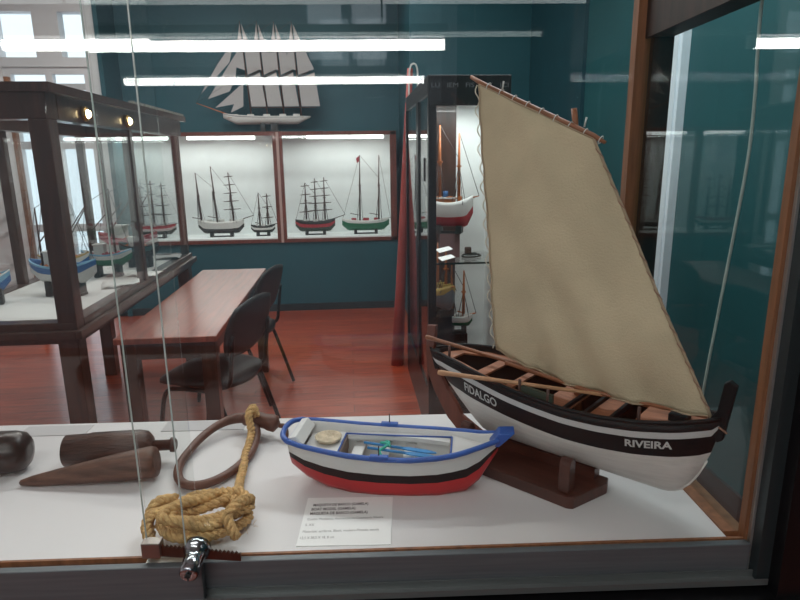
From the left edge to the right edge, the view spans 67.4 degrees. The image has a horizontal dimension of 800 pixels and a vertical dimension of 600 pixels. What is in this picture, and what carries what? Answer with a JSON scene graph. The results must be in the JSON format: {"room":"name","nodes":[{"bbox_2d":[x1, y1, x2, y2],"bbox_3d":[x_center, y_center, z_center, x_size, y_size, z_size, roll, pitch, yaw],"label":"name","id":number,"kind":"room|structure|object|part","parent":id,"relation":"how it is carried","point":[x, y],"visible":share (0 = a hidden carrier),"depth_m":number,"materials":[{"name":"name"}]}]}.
{"room":"museum","nodes":[
{"label":"museum","id":0,"kind":"room"},
{"bbox_2d":[0,0,127,315],"bbox_3d":[-3.470,-1.436,5.602,1.490,3.300,0.120,-2,13,-5],"label":"wall","id":1,"kind":"structure","parent":0,"point":[46,15],"depth_m":5.38,"materials":[{"name":"paint"}]},
{"bbox_2d":[2,67,108,254],"bbox_3d":[-3.188,-0.971,5.708,0.760,2.340,0.115,-2,13,-5],"label":"door","id":2,"kind":"structure","parent":1,"relation":"in","point":[49,72],"depth_m":5.61,"materials":[{"name":"white paint"}]},
{"bbox_3d":[-3.189,-0.980,5.724,0.640,2.210,0.010,-2,13,-5],"label":"glass","id":3,"kind":"part","parent":2,"relation":"part of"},
{"bbox_2d":[0,307,420,425],"bbox_3d":[-0.776,1.131,1.950,6.300,0.080,9.600,-2,13,-5],"label":"floor","id":4,"kind":"structure","parent":0,"point":[339,360],"depth_m":4.21,"materials":[{"name":"red wood"}]},
{"bbox_2d":[0,76,37,288],"bbox_3d":[-3.456,-0.661,4.822,0.880,2.150,0.062,-3,14,-11],"label":"door","id":5,"kind":"structure","parent":4,"relation":"on","point":[13,140],"depth_m":4.87,"materials":[{"name":"white paint"},{"name":"glass"}]},
{"bbox_2d":[0,81,196,423],"bbox_3d":[-1.734,-0.149,3.316,0.735,1.805,1.940,-2,13,-5],"label":"display cabinet","id":6,"kind":"object","parent":4,"relation":"on","point":[46,111],"visible":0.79,"depth_m":2.63,"materials":[{"name":"brown wood"}]},
{"bbox_2d":[0,269,10,304],"bbox_3d":[-1.895,-0.072,2.763,0.179,0.188,0.123,-8,15,-27],"label":"fishing boat","id":7,"kind":"object","parent":6,"relation":"on","point":[5,278],"visible":1,"depth_m":2.77,"materials":[{"name":"blue wood"}]},
{"bbox_3d":[-2.048,-0.477,3.162,0.045,0.798,0.045,-2,13,-5],"label":"post","id":8,"kind":"part","parent":6,"relation":"part of","materials":[{"name":"brown wood"}]},
{"bbox_3d":[-1.361,-0.301,2.383,0.075,0.798,0.075,-2,13,-5],"label":"corner post","id":9,"kind":"part","parent":6,"relation":"part of","materials":[{"name":"brown wood"}]},
{"bbox_2d":[28,196,96,296],"bbox_3d":[-1.646,-0.274,2.903,0.336,0.511,0.134,0,13,4],"label":"fishing boat","id":10,"kind":"object","parent":6,"relation":"on","point":[40,268],"visible":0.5,"depth_m":2.90,"materials":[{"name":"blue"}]},
{"bbox_2d":[37,202,89,261],"bbox_3d":[-1.820,-0.344,3.246,0.271,0.493,0.112,-6,14,-21],"label":"fishing boat","id":11,"kind":"object","parent":6,"relation":"on","point":[82,257],"visible":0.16,"depth_m":3.26,"materials":[{"name":"white wood"}]},
{"bbox_3d":[-1.364,0.546,2.595,0.080,0.775,0.080,-2,13,-5],"label":"leg","id":12,"kind":"part","parent":6,"relation":"part of","materials":[{"name":"brown wood"}]},
{"bbox_3d":[-2.130,-0.694,4.083,0.045,0.798,0.045,-2,13,-5],"label":"corner post","id":13,"kind":"part","parent":6,"relation":"part of","materials":[{"name":"brown wood"}]},
{"bbox_3d":[-1.733,-0.079,3.333,0.555,0.062,1.760,-2,13,-5],"label":"panel","id":14,"kind":"part","parent":6,"relation":"part of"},
{"bbox_2d":[81,106,91,121],"bbox_3d":[-1.340,-0.797,2.570,0.026,0.064,0.064,-2,13,-5],"label":"lamp","id":15,"kind":"object","parent":6,"relation":"attached to","point":[86,114],"visible":1,"depth_m":2.56,"materials":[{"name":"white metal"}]},
{"bbox_3d":[-1.333,-0.797,2.571,0.010,0.040,0.040,-2,13,-5],"label":"bulb","id":16,"kind":"part","parent":15,"relation":"part of","materials":[{"name":"beige glass"}]},
{"bbox_3d":[-1.744,-0.935,3.131,0.675,0.100,1.880,-2,13,-5],"label":"rail","id":17,"kind":"part","parent":6,"relation":"part of","materials":[{"name":"brown wood"}]},
{"bbox_3d":[-1.744,-0.996,3.116,0.735,0.033,1.940,-2,13,-5],"label":"cornice","id":18,"kind":"part","parent":6,"relation":"part of","materials":[{"name":"brown wood"}]},
{"bbox_3d":[-1.733,-0.069,3.335,0.675,0.090,1.880,-2,13,-5],"label":"frame","id":19,"kind":"part","parent":6,"relation":"part of","materials":[{"name":"brown wood"}]},
{"bbox_3d":[-1.733,-0.066,3.336,0.723,0.035,1.928,-2,13,-5],"label":"moulding","id":20,"kind":"part","parent":6,"relation":"part of","materials":[{"name":"brown wood"}]},
{"bbox_2d":[80,189,131,277],"bbox_3d":[-1.654,-0.376,3.374,0.286,0.493,0.123,-3,14,-10],"label":"fishing boat","id":21,"kind":"object","parent":6,"relation":"on","point":[103,258],"visible":0.78,"depth_m":3.37,"materials":[{"name":"green"}]},
{"bbox_3d":[-2.091,0.158,4.274,0.080,0.775,0.080,-2,13,-5],"label":"leg","id":22,"kind":"part","parent":6,"relation":"part of","materials":[{"name":"brown wood"}]},
{"bbox_2d":[101,278,138,288],"bbox_3d":[-1.465,-0.088,3.148,0.180,0.023,0.121,-6,14,-21],"label":"paper sheet","id":23,"kind":"object","parent":6,"relation":"on","point":[104,284],"visible":0.92,"depth_m":3.14,"materials":[{"name":"white paper"}]},
{"bbox_2d":[98,183,157,262],"bbox_3d":[-1.756,-0.503,3.850,0.381,0.523,0.134,0,13,1],"label":"fishing boat","id":24,"kind":"object","parent":6,"relation":"on","point":[119,234],"visible":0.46,"depth_m":3.84,"materials":[{"name":"grey wood"}]},
{"bbox_2d":[124,115,132,127],"bbox_3d":[-1.385,-0.913,3.065,0.026,0.064,0.064,-2,13,-5],"label":"lamp","id":25,"kind":"object","parent":6,"relation":"attached to","point":[128,121],"visible":1,"depth_m":3.05,"materials":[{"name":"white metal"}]},
{"bbox_3d":[-1.420,-0.497,3.213,0.045,0.798,0.045,-2,13,-5],"label":"post","id":26,"kind":"part","parent":6,"relation":"part of","materials":[{"name":"brown wood"}]},
{"bbox_2d":[118,236,158,267],"bbox_3d":[-1.607,-0.298,3.705,0.246,0.188,0.112,0,13,1],"label":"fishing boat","id":27,"kind":"object","parent":6,"relation":"on","point":[122,245],"visible":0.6,"depth_m":3.68,"materials":[{"name":"wood"}]},
{"bbox_2d":[124,269,162,276],"bbox_3d":[-1.471,-0.155,3.441,0.180,0.023,0.121,1,13,6],"label":"paper sheet","id":28,"kind":"object","parent":6,"relation":"on","point":[150,272],"visible":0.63,"depth_m":3.42,"materials":[{"name":"white paper"}]},
{"bbox_2d":[153,254,181,259],"bbox_3d":[-1.563,-0.291,4.020,0.181,0.023,0.121,-3,14,-10],"label":"paper sheet","id":29,"kind":"object","parent":6,"relation":"on","point":[171,255],"visible":0.87,"depth_m":4.00,"materials":[{"name":"white paper"}]},
{"bbox_3d":[-1.517,-0.713,4.133,0.045,0.798,0.045,-2,13,-5],"label":"corner post","id":30,"kind":"part","parent":6,"relation":"part of","materials":[{"name":"brown wood"}]},
{"bbox_3d":[-1.518,0.140,4.321,0.080,0.775,0.080,-2,13,-5],"label":"leg","id":31,"kind":"part","parent":6,"relation":"part of","materials":[{"name":"brown wood"}]},
{"bbox_2d":[113,268,269,421],"bbox_3d":[-1.095,0.338,3.519,0.440,0.750,1.680,-2,13,-5],"label":"table","id":32,"kind":"object","parent":4,"relation":"on","point":[195,318],"visible":0.67,"depth_m":2.76,"materials":[{"name":"red wood"}]},
{"bbox_3d":[-1.200,0.534,2.754,0.065,0.722,0.065,-2,13,-5],"label":"leg","id":33,"kind":"part","parent":32,"relation":"part of","materials":[{"name":"brown wood"}]},
{"bbox_3d":[-0.856,0.523,2.782,0.065,0.722,0.065,-2,13,-5],"label":"leg","id":34,"kind":"part","parent":32,"relation":"part of","materials":[{"name":"brown wood"}]},
{"bbox_3d":[-0.991,0.167,4.295,0.065,0.722,0.065,-2,13,-5],"label":"leg","id":35,"kind":"part","parent":32,"relation":"part of","materials":[{"name":"brown wood"}]},
{"bbox_2d":[160,292,280,421],"bbox_3d":[-0.932,0.380,3.089,0.516,0.849,0.460,3,14,14],"label":"chair","id":36,"kind":"object","parent":4,"relation":"on","point":[247,323],"visible":0.73,"depth_m":2.96,"materials":[{"name":"black plastic"}]},
{"bbox_3d":[-1.092,0.625,2.961,0.262,0.430,0.023,3,14,14],"label":"leg","id":37,"kind":"part","parent":36,"relation":"part of","materials":[{"name":"black metal"}]},
{"bbox_3d":[-0.882,0.636,2.909,0.311,0.432,0.023,3,14,14],"label":"leg","id":38,"kind":"part","parent":36,"relation":"part of","materials":[{"name":"black metal"}]},
{"bbox_3d":[-0.964,0.358,3.092,0.450,0.057,0.460,3,14,14],"label":"seat","id":39,"kind":"part","parent":36,"relation":"part of","materials":[{"name":"black plastic"}]},
{"bbox_3d":[-0.740,0.117,2.977,0.094,0.290,0.440,3,14,14],"label":"backrest","id":40,"kind":"part","parent":36,"relation":"part of","materials":[{"name":"black plastic"}]},
{"bbox_3d":[-0.778,0.539,3.315,0.311,0.432,0.023,3,14,14],"label":"leg","id":41,"kind":"part","parent":36,"relation":"part of","materials":[{"name":"black metal"}]},
{"bbox_2d":[197,264,294,405],"bbox_3d":[-1.017,0.193,3.885,0.516,0.849,0.460,1,13,9],"label":"chair","id":42,"kind":"object","parent":4,"relation":"on","point":[269,281],"visible":0.35,"depth_m":3.81,"materials":[{"name":"black metal"}]},
{"bbox_3d":[-1.161,0.441,3.744,0.262,0.430,0.023,1,13,9],"label":"leg","id":43,"kind":"part","parent":42,"relation":"part of","materials":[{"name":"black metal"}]},
{"bbox_3d":[-0.948,0.447,3.711,0.311,0.432,0.023,1,13,9],"label":"leg","id":44,"kind":"part","parent":42,"relation":"part of","materials":[{"name":"black metal"}]},
{"bbox_3d":[-0.822,-0.074,3.790,0.094,0.290,0.440,1,13,9],"label":"backrest","id":45,"kind":"part","parent":42,"relation":"part of","materials":[{"name":"black plastic"}]},
{"bbox_3d":[-1.050,0.172,3.886,0.450,0.057,0.460,1,13,9],"label":"seat","id":46,"kind":"part","parent":42,"relation":"part of","materials":[{"name":"black plastic"}]},
{"bbox_3d":[-0.880,0.349,4.124,0.311,0.432,0.023,1,13,9],"label":"leg","id":47,"kind":"part","parent":42,"relation":"part of","materials":[{"name":"black metal"}]},
{"bbox_2d":[0,0,799,599],"bbox_3d":[-0.312,0.083,1.185,2.450,2.300,0.650,-1,13,-2],"label":"vitrine","id":48,"kind":"object","parent":4,"relation":"on","point":[491,539],"depth_m":1.02,"materials":[{"name":"white laminate"}]},
{"bbox_2d":[0,430,34,473],"bbox_3d":[-0.845,0.322,1.267,0.120,0.090,0.090,-3,13,-9],"label":"mallet","id":49,"kind":"object","parent":48,"relation":"on","point":[17,448],"visible":1,"depth_m":1.25,"materials":[{"name":"black wood"}]},
{"bbox_2d":[24,425,93,436],"bbox_3d":[-0.842,0.320,1.468,0.160,0.002,0.054,-1,13,-2],"label":"card","id":50,"kind":"object","parent":48,"relation":"on","point":[72,429],"visible":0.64,"depth_m":1.47,"materials":[{"name":"grey paper"}]},
{"bbox_2d":[19,446,160,485],"bbox_3d":[-0.634,0.340,1.223,0.278,0.071,0.065,-2,13,-5],"label":"splicing fid","id":51,"kind":"object","parent":48,"relation":"on","point":[118,467],"visible":1,"depth_m":1.21,"materials":[{"name":"brown wood"}]},
{"bbox_3d":[-0.920,0.469,0.957,1.204,0.065,0.014,-1,13,-2],"label":"pane rail","id":52,"kind":"part","parent":48,"relation":"part of","materials":[{"name":"metal"}]},
{"bbox_2d":[59,429,177,466],"bbox_3d":[-0.604,0.320,1.301,0.231,0.073,0.073,-2,13,-6],"label":"mallet","id":53,"kind":"object","parent":48,"relation":"on","point":[74,448],"visible":0.72,"depth_m":1.27,"materials":[{"name":"brown wood"}]},
{"bbox_3d":[-0.516,0.317,1.310,0.055,0.032,0.033,-2,13,-6],"label":"handle","id":54,"kind":"part","parent":53,"relation":"part of","materials":[{"name":"brown wood"}]},
{"bbox_2d":[141,536,241,580],"bbox_3d":[-0.337,0.409,0.950,0.156,0.049,0.072,-1,13,-2],"label":"lock","id":55,"kind":"object","parent":48,"relation":"attached to","point":[197,549],"visible":1,"depth_m":0.96,"materials":[{"name":"metal"}]},
{"bbox_3d":[-0.352,0.334,1.203,0.193,0.077,0.459,-1,13,-2],"label":"rope coil","id":56,"kind":"part","parent":48,"relation":"part of","materials":[{"name":"beige fabric"}]},
{"bbox_2d":[161,420,244,431],"bbox_3d":[-0.482,0.311,1.487,0.200,0.002,0.054,-1,13,-2],"label":"card","id":57,"kind":"object","parent":48,"relation":"on","point":[181,425],"visible":0.79,"depth_m":1.48,"materials":[{"name":"grey paper"}]},
{"bbox_2d":[173,412,288,489],"bbox_3d":[-0.396,0.318,1.328,0.184,0.053,0.295,6,15,27],"label":"hoop","id":58,"kind":"object","parent":48,"relation":"on","point":[269,422],"visible":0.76,"depth_m":1.35,"materials":[{"name":"brown wood"}]},
{"bbox_2d":[296,497,392,546],"bbox_3d":[-0.095,0.400,1.091,0.168,0.002,0.152,-1,13,-2],"label":"card","id":59,"kind":"object","parent":48,"relation":"on","point":[340,521],"visible":1,"depth_m":1.08,"materials":[{"name":"white paper"}]},
{"bbox_2d":[0,413,725,560],"bbox_3d":[-0.490,0.381,1.261,2.086,0.030,0.536,-1,13,-2],"label":"shelf","id":60,"kind":"object","parent":48,"relation":"attached to","point":[90,521],"depth_m":1.11,"materials":[{"name":"white laminate"}]},
{"bbox_2d":[280,414,514,495],"bbox_3d":[-0.008,0.309,1.199,0.460,0.128,0.158,1,13,7],"label":"model gamela","id":61,"kind":"object","parent":48,"relation":"on","point":[389,457],"visible":1,"depth_m":1.17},
{"bbox_2d":[315,430,341,444],"bbox_3d":[-0.145,0.281,1.222,0.055,0.010,0.055,1,13,7],"label":"basket","id":62,"kind":"object","parent":61,"relation":"on","point":[322,437],"depth_m":1.22,"materials":[{"name":"wicker"}]},
{"bbox_3d":[-0.030,0.298,1.210,0.026,0.018,0.053,1,13,7],"label":"green cord","id":63,"kind":"part","parent":61,"relation":"part of","materials":[{"name":"teal plastic"}]},
{"bbox_3d":[-0.008,0.288,1.190,0.224,0.011,0.105,1,13,7],"label":"blue trim","id":64,"kind":"part","parent":61,"relation":"part of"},
{"bbox_3d":[0.092,0.448,1.010,1.002,0.057,0.014,-1,13,-2],"label":"pane rail","id":65,"kind":"part","parent":48,"relation":"part of","materials":[{"name":"metal"}]},
{"bbox_2d":[460,420,607,508],"bbox_3d":[0.255,0.316,1.233,0.324,0.091,0.122,11,17,40],"label":"stand","id":66,"kind":"object","parent":48,"relation":"on","point":[563,481],"visible":0.73,"depth_m":1.18,"materials":[{"name":"brown wood"}]},
{"bbox_2d":[426,75,738,490],"bbox_3d":[0.306,-0.041,1.157,0.650,0.780,0.192,11,17,40],"label":"boat","id":67,"kind":"object","parent":66,"relation":"on","point":[576,301],"visible":0.96,"depth_m":1.11,"materials":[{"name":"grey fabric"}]},
{"bbox_3d":[0.083,0.135,1.400,0.030,0.051,0.012,11,17,40],"label":"stern post","id":68,"kind":"part","parent":67,"relation":"part of","materials":[{"name":"black wood"}]},
{"bbox_2d":[425,335,541,372],"bbox_3d":[0.193,0.119,1.296,0.311,0.049,0.012,7,15,29],"label":"oar","id":69,"kind":"object","parent":67,"relation":"attached to","point":[428,337],"visible":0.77,"depth_m":1.31,"materials":[{"name":"brown wood"}]},
{"bbox_2d":[437,370,604,396],"bbox_3d":[0.240,0.163,1.169,0.345,0.020,0.012,4,14,19],"label":"oar","id":70,"kind":"object","parent":67,"relation":"on","point":[440,372],"visible":1,"depth_m":1.18,"materials":[{"name":"brown wood"}]},
{"bbox_3d":[0.539,0.186,1.005,0.038,0.112,0.014,11,17,40],"label":"bow stem","id":71,"kind":"part","parent":67,"relation":"part of","materials":[{"name":"black wood"}]},
{"bbox_3d":[-0.293,0.886,1.082,2.450,0.785,0.080,-1,13,-2],"label":"panel","id":72,"kind":"part","parent":48,"relation":"part of","materials":[{"name":"black paint"}]},
{"bbox_3d":[0.555,0.096,1.524,0.032,2.100,0.030,-1,13,-2],"label":"post","id":73,"kind":"part","parent":48,"relation":"part of","materials":[{"name":"brown wood"}]},
{"bbox_3d":[0.595,0.095,1.525,0.047,2.100,0.060,-1,13,-2],"label":"post","id":74,"kind":"part","parent":48,"relation":"part of","materials":[{"name":"brown wood"}]},
{"bbox_3d":[0.586,-0.599,1.078,0.055,0.145,0.530,-1,13,-2],"label":"rail","id":75,"kind":"part","parent":48,"relation":"part of","materials":[{"name":"brown wood"}]},
{"bbox_3d":[0.572,0.357,1.300,0.040,0.034,0.525,-1,13,-2],"label":"rail","id":76,"kind":"part","parent":48,"relation":"part of","materials":[{"name":"brown wood"}]},
{"bbox_2d":[702,0,763,394],"bbox_3d":[0.620,0.124,1.184,0.040,2.200,0.090,6,15,26],"label":"cord","id":77,"kind":"object","parent":48,"relation":"hanging from","point":[761,1],"visible":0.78,"depth_m":1.07,"materials":[{"name":"white fabric"}]},
{"bbox_2d":[391,68,412,366],"bbox_3d":[0.009,-0.531,4.248,0.174,2.084,0.095,-2,13,-5],"label":"oar","id":78,"kind":"object","parent":4,"relation":"on","point":[397,359],"visible":0.69,"depth_m":4.29,"materials":[{"name":"brown wood"}]},
{"bbox_2d":[408,63,417,94],"bbox_3d":[0.088,-1.404,3.966,0.070,0.306,0.034,-2,13,-5],"label":"rope loop","id":79,"kind":"object","parent":78,"relation":"hanging from","point":[415,64],"visible":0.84,"depth_m":3.94,"materials":[{"name":"grey"}]},
{"bbox_2d":[405,75,511,414],"bbox_3d":[0.298,-0.292,3.644,0.405,1.885,1.151,-2,13,-5],"label":"tall cabinet","id":80,"kind":"object","parent":4,"relation":"on","point":[450,102],"visible":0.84,"depth_m":3.41,"materials":[{"name":"black paint"}]},
{"bbox_3d":[0.111,-0.393,3.622,0.035,1.615,1.105,-2,13,-5],"label":"frame","id":81,"kind":"part","parent":80,"relation":"part of","materials":[{"name":"black paint"}]},
{"bbox_3d":[0.128,-0.688,3.162,0.007,0.120,0.025,-2,13,-5],"label":"lock plate","id":82,"kind":"part","parent":80,"relation":"part of","materials":[{"name":"black paint"}]},
{"bbox_3d":[0.282,-0.364,3.613,0.357,1.560,1.095,-2,13,-5],"label":"glass","id":83,"kind":"part","parent":80,"relation":"part of","materials":[{"name":"clear glass"}]},
{"bbox_2d":[436,314,451,385],"bbox_3d":[0.234,0.279,3.386,0.100,0.404,0.100,-2,13,-5],"label":"block","id":84,"kind":"object","parent":80,"relation":"in","point":[444,332],"visible":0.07,"depth_m":3.31,"materials":[{"name":"black paint"}]},
{"bbox_2d":[436,243,456,317],"bbox_3d":[0.235,-0.110,3.282,0.120,0.398,0.248,-7,15,-25],"label":"boat","id":85,"kind":"object","parent":84,"relation":"on","point":[445,293],"visible":0.69,"depth_m":3.25,"materials":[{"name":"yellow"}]},
{"bbox_2d":[436,246,451,252],"bbox_3d":[0.236,-0.268,3.192,0.092,0.029,0.032,-6,14,-21],"label":"card","id":86,"kind":"object","parent":80,"relation":"in","point":[440,250],"visible":0.86,"depth_m":3.19,"materials":[{"name":"white paper"}]},
{"bbox_2d":[438,254,454,260],"bbox_3d":[0.246,-0.223,3.164,0.092,0.029,0.032,-6,14,-21],"label":"card","id":87,"kind":"object","parent":80,"relation":"on","point":[447,257],"visible":1,"depth_m":3.16,"materials":[{"name":"white paper"}]},
{"bbox_3d":[0.337,-0.296,3.320,0.360,1.560,0.435,-2,13,-5],"label":"dark panel","id":88,"kind":"part","parent":80,"relation":"part of","materials":[{"name":"brown wood"}]},
{"bbox_2d":[438,233,459,257],"bbox_3d":[0.268,-0.302,3.299,0.110,0.130,0.070,-2,13,-5],"label":"block","id":89,"kind":"object","parent":80,"relation":"on","point":[452,240],"visible":0.64,"depth_m":3.26,"materials":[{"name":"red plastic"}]},
{"bbox_2d":[436,125,478,233],"bbox_3d":[0.280,-0.643,3.209,0.293,0.568,0.110,3,14,15],"label":"boat","id":90,"kind":"object","parent":89,"relation":"on","point":[449,211],"visible":0.83,"depth_m":3.21,"materials":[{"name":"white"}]},
{"bbox_2d":[452,332,467,343],"bbox_3d":[0.329,0.320,3.466,0.100,0.284,0.100,-2,13,-5],"label":"block","id":91,"kind":"object","parent":80,"relation":"in","point":[457,337],"visible":0.14,"depth_m":3.39,"materials":[{"name":"black paint"}]},
{"bbox_2d":[448,265,475,332],"bbox_3d":[0.336,-0.007,3.388,0.192,0.387,0.060,1,13,7],"label":"boat","id":92,"kind":"object","parent":91,"relation":"on","point":[463,320],"visible":0.61,"depth_m":3.39,"materials":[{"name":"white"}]},
{"bbox_2d":[461,247,480,257],"bbox_3d":[0.390,-0.265,3.293,0.112,0.054,0.081,-2,13,-5],"label":"block","id":93,"kind":"object","parent":80,"relation":"on","point":[467,252],"visible":1,"depth_m":3.28,"materials":[{"name":"black wood"}]},
{"bbox_3d":[0.390,-0.248,3.297,0.112,0.020,0.081,-2,13,-5],"label":"cord","id":94,"kind":"part","parent":93,"relation":"part of","materials":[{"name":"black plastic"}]},
{"bbox_3d":[0.431,-0.299,3.327,0.180,1.560,0.435,-2,13,-5],"label":"panel","id":95,"kind":"part","parent":80,"relation":"part of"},
{"bbox_2d":[90,0,531,316],"bbox_3d":[-0.417,-1.495,5.695,4.610,3.300,1.200,-2,13,-5],"label":"wall","id":96,"kind":"structure","parent":0,"point":[360,53],"depth_m":5.89,"materials":[{"name":"teal paint"}]},
{"bbox_2d":[95,131,396,244],"bbox_3d":[-1.446,-1.122,5.995,2.805,1.060,0.401,-2,13,-5],"label":"display case","id":97,"kind":"object","parent":96,"relation":"attached to","point":[276,164],"visible":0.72,"depth_m":6.14,"materials":[{"name":"red wood"}]},
{"bbox_2d":[116,137,167,140],"bbox_3d":[-2.499,-1.539,5.726,0.550,0.030,0.032,-2,13,-5],"label":"lamp","id":98,"kind":"object","parent":97,"relation":"attached to","point":[117,138],"depth_m":5.72,"materials":[{"name":"white plastic"}]},
{"bbox_2d":[131,180,177,237],"bbox_3d":[-2.423,-0.894,5.926,0.494,0.567,0.080,-2,13,-5],"label":"model ship","id":99,"kind":"object","parent":97,"relation":"on","point":[164,229],"visible":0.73,"depth_m":5.93,"materials":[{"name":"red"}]},
{"bbox_2d":[187,136,254,139],"bbox_3d":[-1.727,-1.563,5.789,0.640,0.030,0.032,-2,13,-5],"label":"lamp","id":100,"kind":"object","parent":97,"relation":"attached to","point":[202,137],"depth_m":5.78,"materials":[{"name":"white plastic"}]},
{"bbox_2d":[192,166,253,236],"bbox_3d":[-1.770,-0.976,5.965,0.605,0.693,0.085,-2,13,-5],"label":"model ship","id":101,"kind":"object","parent":97,"relation":"on","point":[232,226],"visible":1,"depth_m":5.98,"materials":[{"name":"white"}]},
{"bbox_2d":[197,21,319,131],"bbox_3d":[-1.368,-2.125,5.740,1.176,1.006,0.110,-2,13,-5],"label":"model schooner","id":102,"kind":"object","parent":97,"relation":"on","point":[307,85],"visible":1,"depth_m":5.75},
{"bbox_2d":[251,193,276,235],"bbox_3d":[-1.368,-0.862,6.027,0.270,0.432,0.060,-2,13,-5],"label":"model ship","id":103,"kind":"object","parent":97,"relation":"on","point":[256,228],"visible":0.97,"depth_m":6.03,"materials":[{"name":"black"}]},
{"bbox_2d":[295,177,344,234],"bbox_3d":[-0.808,-0.948,6.057,0.505,0.572,0.085,-2,13,-5],"label":"model ship","id":104,"kind":"object","parent":97,"relation":"on","point":[324,225],"visible":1,"depth_m":6.06,"materials":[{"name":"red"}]},
{"bbox_2d":[307,135,383,138],"bbox_3d":[-0.537,-1.601,5.886,0.750,0.030,0.032,-2,13,-5],"label":"lamp","id":105,"kind":"object","parent":97,"relation":"attached to","point":[313,136],"depth_m":5.87,"materials":[{"name":"white plastic"}]},
{"bbox_2d":[342,155,389,233],"bbox_3d":[-0.346,-1.064,6.071,0.496,0.783,0.090,-2,13,-5],"label":"model ship","id":106,"kind":"object","parent":97,"relation":"on","point":[378,223],"visible":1,"depth_m":6.10,"materials":[{"name":"green"}]},
{"bbox_2d":[122,300,394,315],"bbox_3d":[-1.399,0.082,6.092,2.800,0.070,0.020,-2,13,-5],"label":"baseboard","id":107,"kind":"structure","parent":96,"relation":"attached to","point":[360,304],"depth_m":6.13,"materials":[{"name":"black wood"}]},
{"bbox_2d":[583,0,799,496],"bbox_3d":[1.893,-0.598,1.781,0.900,3.300,9.400,-2,13,-5],"label":"wall","id":108,"kind":"structure","parent":0,"point":[721,70],"depth_m":2.56,"materials":[{"name":"teal paint"}]},
{"bbox_2d":[528,0,589,126],"bbox_3d":[1.173,-1.322,4.640,0.025,3.190,1.200,-2,13,-5],"label":"wall","id":109,"kind":"structure","parent":108,"relation":"attached to","point":[559,28],"depth_m":4.39,"materials":[{"name":"teal paint"}]},
{"bbox_2d":[654,29,691,307],"bbox_3d":[1.316,-0.326,3.124,0.048,2.165,0.300,-2,13,-5],"label":"door","id":110,"kind":"structure","parent":108,"relation":"in","point":[682,42],"depth_m":2.90,"materials":[{"name":"white"}]},
{"bbox_2d":[696,466,741,522],"bbox_3d":[1.335,0.649,3.468,0.015,0.110,4.400,-2,13,-5],"label":"baseboard","id":111,"kind":"structure","parent":108,"relation":"attached to","point":[724,494],"depth_m":2.62,"materials":[{"name":"black wood"}]}
]}

